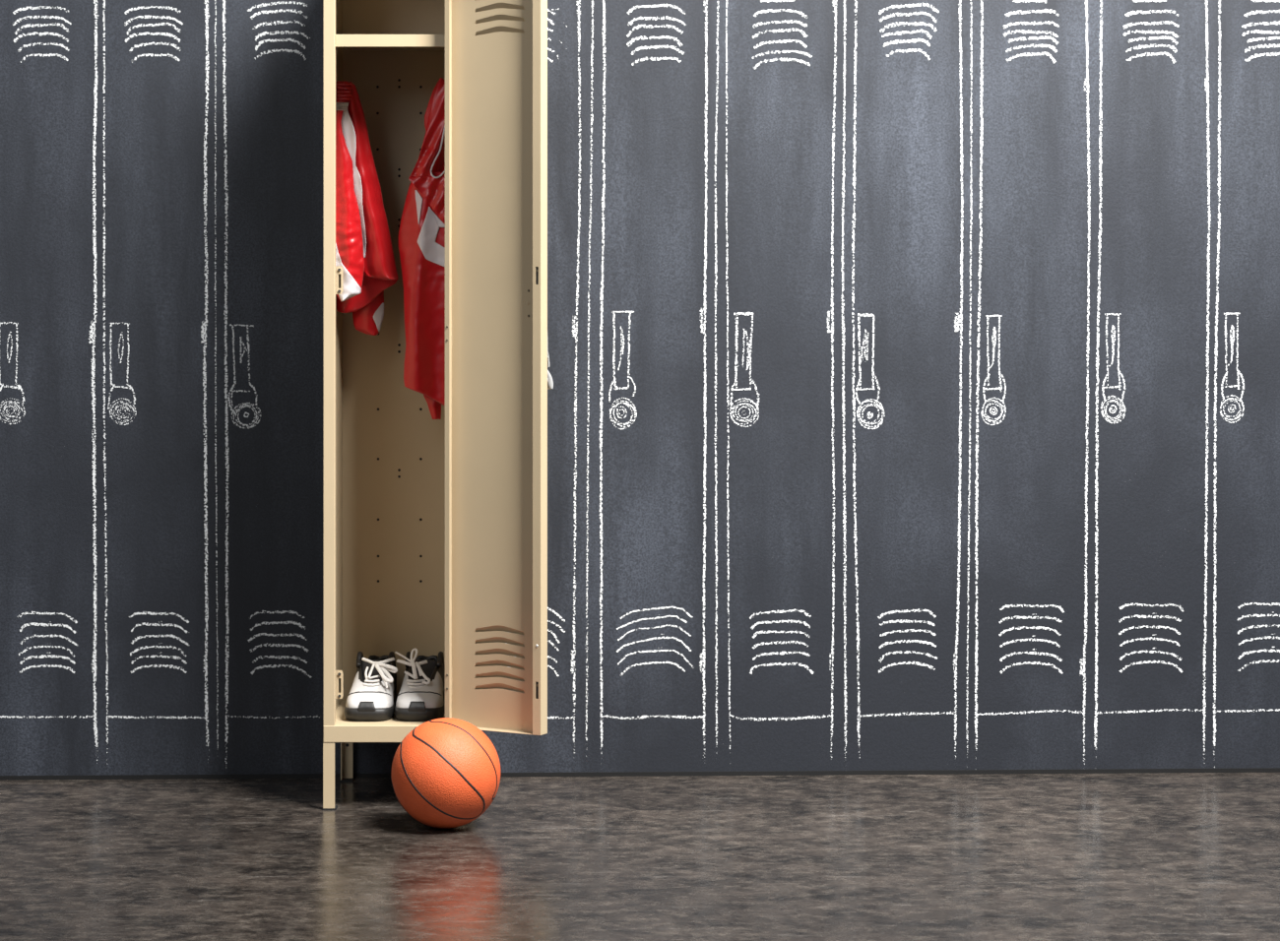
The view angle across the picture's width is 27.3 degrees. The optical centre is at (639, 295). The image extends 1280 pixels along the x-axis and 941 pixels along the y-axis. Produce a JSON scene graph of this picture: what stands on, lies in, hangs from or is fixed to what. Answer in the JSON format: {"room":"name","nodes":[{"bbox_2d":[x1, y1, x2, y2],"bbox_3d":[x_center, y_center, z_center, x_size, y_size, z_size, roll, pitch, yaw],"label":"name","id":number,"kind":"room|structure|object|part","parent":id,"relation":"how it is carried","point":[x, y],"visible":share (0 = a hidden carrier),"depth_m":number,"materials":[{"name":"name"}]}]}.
{"room":"changing room","nodes":[
{"label":"changing room","id":0,"kind":"room"},
{"bbox_2d":[0,0,1279,775],"bbox_3d":[0.011,-0.417,6.563,6.350,3.400,0.150,0,0,-2],"label":"wall","id":1,"kind":"structure","parent":0,"point":[1151,514],"depth_m":6.50,"materials":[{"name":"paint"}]},
{"bbox_2d":[0,0,98,761],"bbox_3d":[-1.459,0.040,6.438,0.278,2.245,0.001,0,0,-2],"label":"drawing","id":2,"kind":"object","parent":1,"relation":"attached to","point":[95,3],"visible":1,"depth_m":6.44,"materials":[{"name":"white"}]},
{"bbox_3d":[-1.539,0.148,6.435,0.054,0.167,0.001,0,0,-2],"label":"latch handle","id":3,"kind":"part","parent":2,"relation":"part of","materials":[{"name":"white paint"}]},
{"bbox_2d":[12,5,70,63],"bbox_3d":[-1.460,-0.637,6.438,0.146,0.141,0.001,0,0,-2],"label":"vent","id":4,"kind":"object","parent":2,"relation":"attached to","point":[27,8],"depth_m":6.44,"materials":[{"name":"white paint"}]},
{"bbox_2d":[18,611,77,673],"bbox_3d":[-1.445,0.847,6.438,0.149,0.154,0.001,0,0,-2],"label":"vent","id":5,"kind":"object","parent":2,"relation":"attached to","point":[40,657],"depth_m":6.44,"materials":[{"name":"white paint"}]},
{"bbox_2d":[102,0,218,760],"bbox_3d":[-1.171,0.040,6.447,0.284,2.248,0.001,0,0,-2],"label":"drawing","id":6,"kind":"object","parent":1,"relation":"attached to","point":[103,4],"visible":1,"depth_m":6.45,"materials":[{"name":"white"}]},
{"bbox_3d":[-1.269,0.149,6.444,0.054,0.167,0.001,0,0,-2],"label":"latch handle","id":7,"kind":"part","parent":6,"relation":"part of","materials":[{"name":"white paint"}]},
{"bbox_2d":[124,5,182,63],"bbox_3d":[-1.190,-0.638,6.447,0.147,0.141,0.001,0,0,-2],"label":"vent","id":8,"kind":"object","parent":6,"relation":"attached to","point":[148,17],"depth_m":6.45,"materials":[{"name":"white paint"}]},
{"bbox_2d":[128,611,189,673],"bbox_3d":[-1.175,0.849,6.447,0.149,0.154,0.001,0,0,-2],"label":"vent","id":9,"kind":"object","parent":6,"relation":"attached to","point":[149,612],"depth_m":6.45,"materials":[{"name":"white"}]},
{"bbox_2d":[222,0,319,767],"bbox_3d":[-0.889,0.043,6.457,0.267,2.257,0.001,0,0,-2],"label":"drawing","id":10,"kind":"object","parent":1,"relation":"attached to","point":[289,2],"visible":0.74,"depth_m":6.45,"materials":[{"name":"white"}]},
{"bbox_3d":[-0.975,0.154,6.454,0.059,0.168,0.001,0,0,-2],"label":"latch handle","id":11,"kind":"part","parent":10,"relation":"part of","materials":[{"name":"white paint"}]},
{"bbox_2d":[248,0,310,60],"bbox_3d":[-0.885,-0.648,6.457,0.156,0.146,0.001,0,0,-2],"label":"vent","id":12,"kind":"object","parent":10,"relation":"attached to","point":[263,33],"depth_m":6.46,"materials":[{"name":"white"}]},
{"bbox_2d":[247,610,312,677],"bbox_3d":[-0.882,0.855,6.457,0.158,0.169,0.001,0,0,-2],"label":"vent","id":13,"kind":"object","parent":10,"relation":"attached to","point":[278,611],"depth_m":6.46,"materials":[{"name":"white paint"}]},
{"bbox_2d":[505,0,593,753],"bbox_3d":[-0.280,0.043,6.477,0.338,2.263,0.001,0,0,-2],"label":"drawing","id":14,"kind":"object","parent":1,"relation":"attached to","point":[577,4],"visible":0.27,"depth_m":6.48,"materials":[{"name":"white"}]},
{"bbox_2d":[505,607,565,676],"bbox_3d":[-0.266,0.850,6.478,0.167,0.174,0.001,0,0,-2],"label":"vent","id":15,"kind":"object","parent":14,"relation":"attached to","point":[556,613],"depth_m":6.48,"materials":[{"name":"white paint"}]},
{"bbox_2d":[547,8,555,62],"bbox_3d":[-0.276,-0.641,6.478,0.143,0.144,0.001,0,0,-2],"label":"vent","id":16,"kind":"object","parent":14,"relation":"attached to","point":[547,9],"depth_m":6.48,"materials":[{"name":"white"}]},
{"bbox_2d":[0,768,1279,780],"bbox_3d":[0.013,1.178,6.487,6.350,0.010,0.005,0,0,-2],"label":"baseboard","id":17,"kind":"structure","parent":1,"relation":"attached to","point":[1236,770],"depth_m":6.49,"materials":[{"name":"black"}]},
{"bbox_2d":[599,0,719,758],"bbox_3d":[0.048,0.041,6.488,0.297,2.262,0.001,0,0,-2],"label":"drawing","id":18,"kind":"object","parent":1,"relation":"attached to","point":[662,5],"visible":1,"depth_m":6.49,"materials":[{"name":"white"}]},
{"bbox_3d":[-0.042,0.135,6.485,0.055,0.196,0.001,0,0,-2],"label":"latch handle","id":19,"kind":"part","parent":18,"relation":"part of","materials":[{"name":"white paint"}]},
{"bbox_2d":[616,606,693,674],"bbox_3d":[0.037,0.851,6.488,0.194,0.173,0.001,0,0,-2],"label":"vent","id":20,"kind":"object","parent":18,"relation":"attached to","point":[662,608],"depth_m":6.49,"materials":[{"name":"white paint"}]},
{"bbox_2d":[626,3,685,65],"bbox_3d":[0.041,-0.641,6.488,0.151,0.154,0.001,0,0,-2],"label":"vent","id":21,"kind":"object","parent":18,"relation":"attached to","point":[663,36],"depth_m":6.49,"materials":[{"name":"white"}]},
{"bbox_2d":[725,0,847,758],"bbox_3d":[0.361,0.041,6.499,0.302,2.266,0.001,0,0,-2],"label":"drawing","id":22,"kind":"object","parent":1,"relation":"attached to","point":[767,1],"visible":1,"depth_m":6.50,"materials":[{"name":"white"}]},
{"bbox_3d":[0.255,0.138,6.495,0.050,0.194,0.001,0,0,-2],"label":"latch handle","id":23,"kind":"part","parent":22,"relation":"part of","materials":[{"name":"white"}]},
{"bbox_2d":[749,608,813,674],"bbox_3d":[0.349,0.854,6.499,0.163,0.163,0.001,0,0,-2],"label":"vent","id":24,"kind":"object","parent":22,"relation":"attached to","point":[781,611],"depth_m":6.50,"materials":[{"name":"white"}]},
{"bbox_2d":[752,0,812,69],"bbox_3d":[0.351,-0.643,6.499,0.153,0.176,0.001,0,0,-2],"label":"vent","id":25,"kind":"object","parent":22,"relation":"attached to","point":[767,1],"depth_m":6.50,"materials":[{"name":"white paint"}]},
{"bbox_2d":[851,0,972,757],"bbox_3d":[0.672,0.043,6.509,0.300,2.274,0.001,0,0,-2],"label":"drawing","id":26,"kind":"object","parent":1,"relation":"attached to","point":[913,5],"visible":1,"depth_m":6.51,"materials":[{"name":"white"}]},
{"bbox_3d":[0.556,0.139,6.505,0.046,0.191,0.001,0,0,-1],"label":"latch handle","id":27,"kind":"part","parent":26,"relation":"part of","materials":[{"name":"white"}]},
{"bbox_2d":[877,608,937,673],"bbox_3d":[0.660,0.853,6.509,0.149,0.160,0.001,0,0,-2],"label":"vent","id":28,"kind":"object","parent":26,"relation":"attached to","point":[924,642],"depth_m":6.51,"materials":[{"name":"white"}]},
{"bbox_2d":[878,2,938,60],"bbox_3d":[0.662,-0.651,6.509,0.154,0.144,0.001,0,0,-2],"label":"vent","id":29,"kind":"object","parent":26,"relation":"attached to","point":[916,5],"depth_m":6.51,"materials":[{"name":"white paint"}]},
{"bbox_2d":[974,0,1090,765],"bbox_3d":[0.971,0.040,6.519,0.290,2.272,0.001,0,0,-2],"label":"drawing","id":30,"kind":"object","parent":1,"relation":"attached to","point":[1086,1],"visible":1,"depth_m":6.52,"materials":[{"name":"white"}]},
{"bbox_3d":[0.872,0.143,6.516,0.046,0.191,0.001,0,0,-2],"label":"latch handle","id":31,"kind":"part","parent":30,"relation":"part of","materials":[{"name":"white"}]},
{"bbox_2d":[1003,0,1059,63],"bbox_3d":[0.967,-0.653,6.519,0.142,0.161,0.001,0,0,-2],"label":"vent","id":32,"kind":"object","parent":30,"relation":"attached to","point":[1026,23],"depth_m":6.52,"materials":[{"name":"white paint"}]},
{"bbox_2d":[998,604,1064,673],"bbox_3d":[0.968,0.850,6.519,0.165,0.174,0.001,0,0,-2],"label":"vent","id":33,"kind":"object","parent":30,"relation":"attached to","point":[1031,653],"depth_m":6.52,"materials":[{"name":"white"}]},
{"bbox_2d":[1093,0,1211,755],"bbox_3d":[1.269,0.038,6.529,0.291,2.271,0.001,0,0,-2],"label":"drawing","id":34,"kind":"object","parent":1,"relation":"attached to","point":[1101,11],"visible":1,"depth_m":6.53,"materials":[{"name":"white"}]},
{"bbox_3d":[1.169,0.139,6.526,0.046,0.191,0.001,0,0,-2],"label":"latch handle","id":35,"kind":"part","parent":34,"relation":"part of","materials":[{"name":"white"}]},
{"bbox_2d":[1118,603,1183,672],"bbox_3d":[1.266,0.848,6.529,0.166,0.175,0.001,0,0,-2],"label":"vent","id":36,"kind":"object","parent":34,"relation":"attached to","point":[1144,616],"depth_m":6.53,"materials":[{"name":"white paint"}]},
{"bbox_2d":[1123,0,1179,63],"bbox_3d":[1.266,-0.655,6.529,0.143,0.163,0.001,0,0,-2],"label":"vent","id":37,"kind":"object","parent":34,"relation":"attached to","point":[1134,13],"depth_m":6.53,"materials":[{"name":"white"}]},
{"bbox_2d":[1213,0,1279,767],"bbox_3d":[1.565,0.038,6.540,0.293,2.274,0.001,0,0,-2],"label":"drawing","id":38,"kind":"object","parent":1,"relation":"attached to","point":[1249,13],"visible":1,"depth_m":6.54,"materials":[{"name":"white"}]},
{"bbox_3d":[1.465,0.138,6.536,0.046,0.191,0.001,0,0,-2],"label":"latch handle","id":39,"kind":"part","parent":38,"relation":"part of","materials":[{"name":"white paint"}]},
{"bbox_2d":[1236,602,1279,671],"bbox_3d":[1.562,0.848,6.539,0.166,0.175,0.001,0,0,-2],"label":"vent","id":40,"kind":"object","parent":38,"relation":"attached to","point":[1257,615],"depth_m":6.54,"materials":[{"name":"white paint"}]},
{"bbox_2d":[1241,0,1279,61],"bbox_3d":[1.562,-0.656,6.540,0.143,0.162,0.001,0,0,-2],"label":"vent","id":41,"kind":"object","parent":38,"relation":"attached to","point":[1276,23],"depth_m":6.54,"materials":[{"name":"white paint"}]},
{"bbox_2d":[0,772,1279,940],"bbox_3d":[0.000,1.243,2.685,8.000,0.120,8.250,0,0,0],"label":"floor","id":42,"kind":"structure","parent":0,"point":[1161,857],"depth_m":5.53,"materials":[{"name":"concrete"}]},
{"bbox_2d":[322,0,553,810],"bbox_3d":[-0.463,0.168,6.179,0.532,2.030,0.525,0,0,0],"label":"locker","id":43,"kind":"object","parent":42,"relation":"on","point":[478,489],"visible":0.89,"depth_m":6.05,"materials":[{"name":"beige metal"}]},
{"bbox_3d":[-0.714,1.099,6.074,0.027,0.162,0.028,0,0,0],"label":"leg","id":44,"kind":"part","parent":43,"relation":"part of","materials":[{"name":"beige metal"}]},
{"bbox_3d":[-0.714,0.090,6.071,0.027,1.875,0.022,0,0,0],"label":"post","id":45,"kind":"part","parent":43,"relation":"part of","materials":[{"name":"beige metal"}]},
{"bbox_3d":[-0.727,0.088,6.261,0.002,1.870,0.359,0,0,0],"label":"panel","id":46,"kind":"part","parent":43,"relation":"part of","materials":[{"name":"beige metal"}]},
{"bbox_3d":[-0.693,0.901,6.095,0.008,0.038,0.004,0,0,0],"label":"catch plate","id":47,"kind":"part","parent":43,"relation":"part of","materials":[{"name":"brown metal"}]},
{"bbox_3d":[-0.693,-0.033,6.095,0.008,0.036,0.004,0,0,0],"label":"catch plate","id":48,"kind":"part","parent":43,"relation":"part of","materials":[{"name":"brown"}]},
{"bbox_3d":[-0.714,1.099,6.427,0.027,0.162,0.028,0,0,0],"label":"leg","id":49,"kind":"part","parent":43,"relation":"part of","materials":[{"name":"beige metal"}]},
{"bbox_2d":[335,81,398,335],"bbox_3d":[-0.649,-0.206,6.269,0.152,0.605,0.120,0,0,-3],"label":"shorts","id":50,"kind":"object","parent":43,"relation":"hanging from","point":[364,251],"visible":0.9,"depth_m":6.24,"materials":[{"name":"red fabric"}]},
{"bbox_3d":[-0.691,-0.063,6.219,0.065,0.154,0.023,0,0,0],"label":"leg trim","id":51,"kind":"part","parent":50,"relation":"part of","materials":[{"name":"white fabric"}]},
{"bbox_3d":[-0.687,-0.211,6.225,0.073,0.453,0.031,0,0,0],"label":"leg","id":52,"kind":"part","parent":50,"relation":"part of","materials":[{"name":"red fabric"}]},
{"bbox_3d":[-0.649,-0.272,6.257,0.151,0.472,0.047,0,0,0],"label":"leg","id":53,"kind":"part","parent":50,"relation":"part of","materials":[{"name":"red fabric"}]},
{"bbox_3d":[-0.627,0.053,6.316,0.029,0.070,0.009,0,0,-28],"label":"trim","id":54,"kind":"part","parent":50,"relation":"part of","materials":[{"name":"white fabric"}]},
{"bbox_2d":[344,651,397,721],"bbox_3d":[-0.631,0.922,6.261,0.121,0.134,0.310,0,0,0],"label":"sneaker","id":55,"kind":"object","parent":43,"relation":"on","point":[372,696],"visible":0.98,"depth_m":6.18,"materials":[{"name":"white leather"}]},
{"bbox_3d":[-0.567,1.008,6.070,0.320,0.039,0.022,0,0,0],"label":"rail","id":56,"kind":"part","parent":43,"relation":"part of","materials":[{"name":"beige metal"}]},
{"bbox_2d":[335,34,445,50],"bbox_3d":[-0.567,-0.586,6.253,0.289,0.028,0.367,0,0,0],"label":"shelf","id":57,"kind":"object","parent":43,"relation":"attached to","point":[343,41],"depth_m":6.07,"materials":[{"name":"beige metal"}]},
{"bbox_3d":[-0.567,0.991,6.259,0.317,0.004,0.358,0,0,0],"label":"panel","id":58,"kind":"part","parent":43,"relation":"part of","materials":[{"name":"beige metal"}]},
{"bbox_3d":[-0.567,0.088,6.439,0.319,1.870,0.001,0,0,0],"label":"panel","id":59,"kind":"part","parent":43,"relation":"part of","materials":[{"name":"beige metal"}]},
{"bbox_2d":[394,648,445,721],"bbox_3d":[-0.520,0.914,6.261,0.124,0.148,0.310,0,0,0],"label":"sneaker","id":60,"kind":"object","parent":43,"relation":"on","point":[421,695],"visible":0.99,"depth_m":6.18,"materials":[{"name":"white leather"}]},
{"bbox_2d":[398,77,445,419],"bbox_3d":[-0.494,-0.109,6.248,0.159,0.811,0.096,0,0,0],"label":"jersey","id":61,"kind":"object","parent":43,"relation":"hanging from","point":[421,232],"visible":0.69,"depth_m":6.23,"materials":[{"name":"red fabric"}]},
{"bbox_3d":[-0.525,-0.208,6.236,0.021,0.082,0.007,0,0,34],"label":"panel","id":62,"kind":"part","parent":61,"relation":"part of","materials":[{"name":"white fabric"}]},
{"bbox_3d":[-0.473,-0.374,6.263,0.110,0.281,0.014,0,0,0],"label":"panel","id":63,"kind":"part","parent":61,"relation":"part of","materials":[{"name":"red fabric"}]},
{"bbox_3d":[-0.326,0.087,5.991,0.252,1.800,0.039,0,0,27],"label":"door","id":64,"kind":"part","parent":43,"relation":"part of","materials":[{"name":"beige metal"}]},
{"bbox_2d":[390,717,500,829],"bbox_3d":[-0.431,1.062,5.862,0.243,0.242,0.242,0,0,0],"label":"basketball","id":65,"kind":"object","parent":42,"relation":"on","point":[445,774],"visible":1,"depth_m":5.78,"materials":[{"name":"orange rubber"}]}
]}

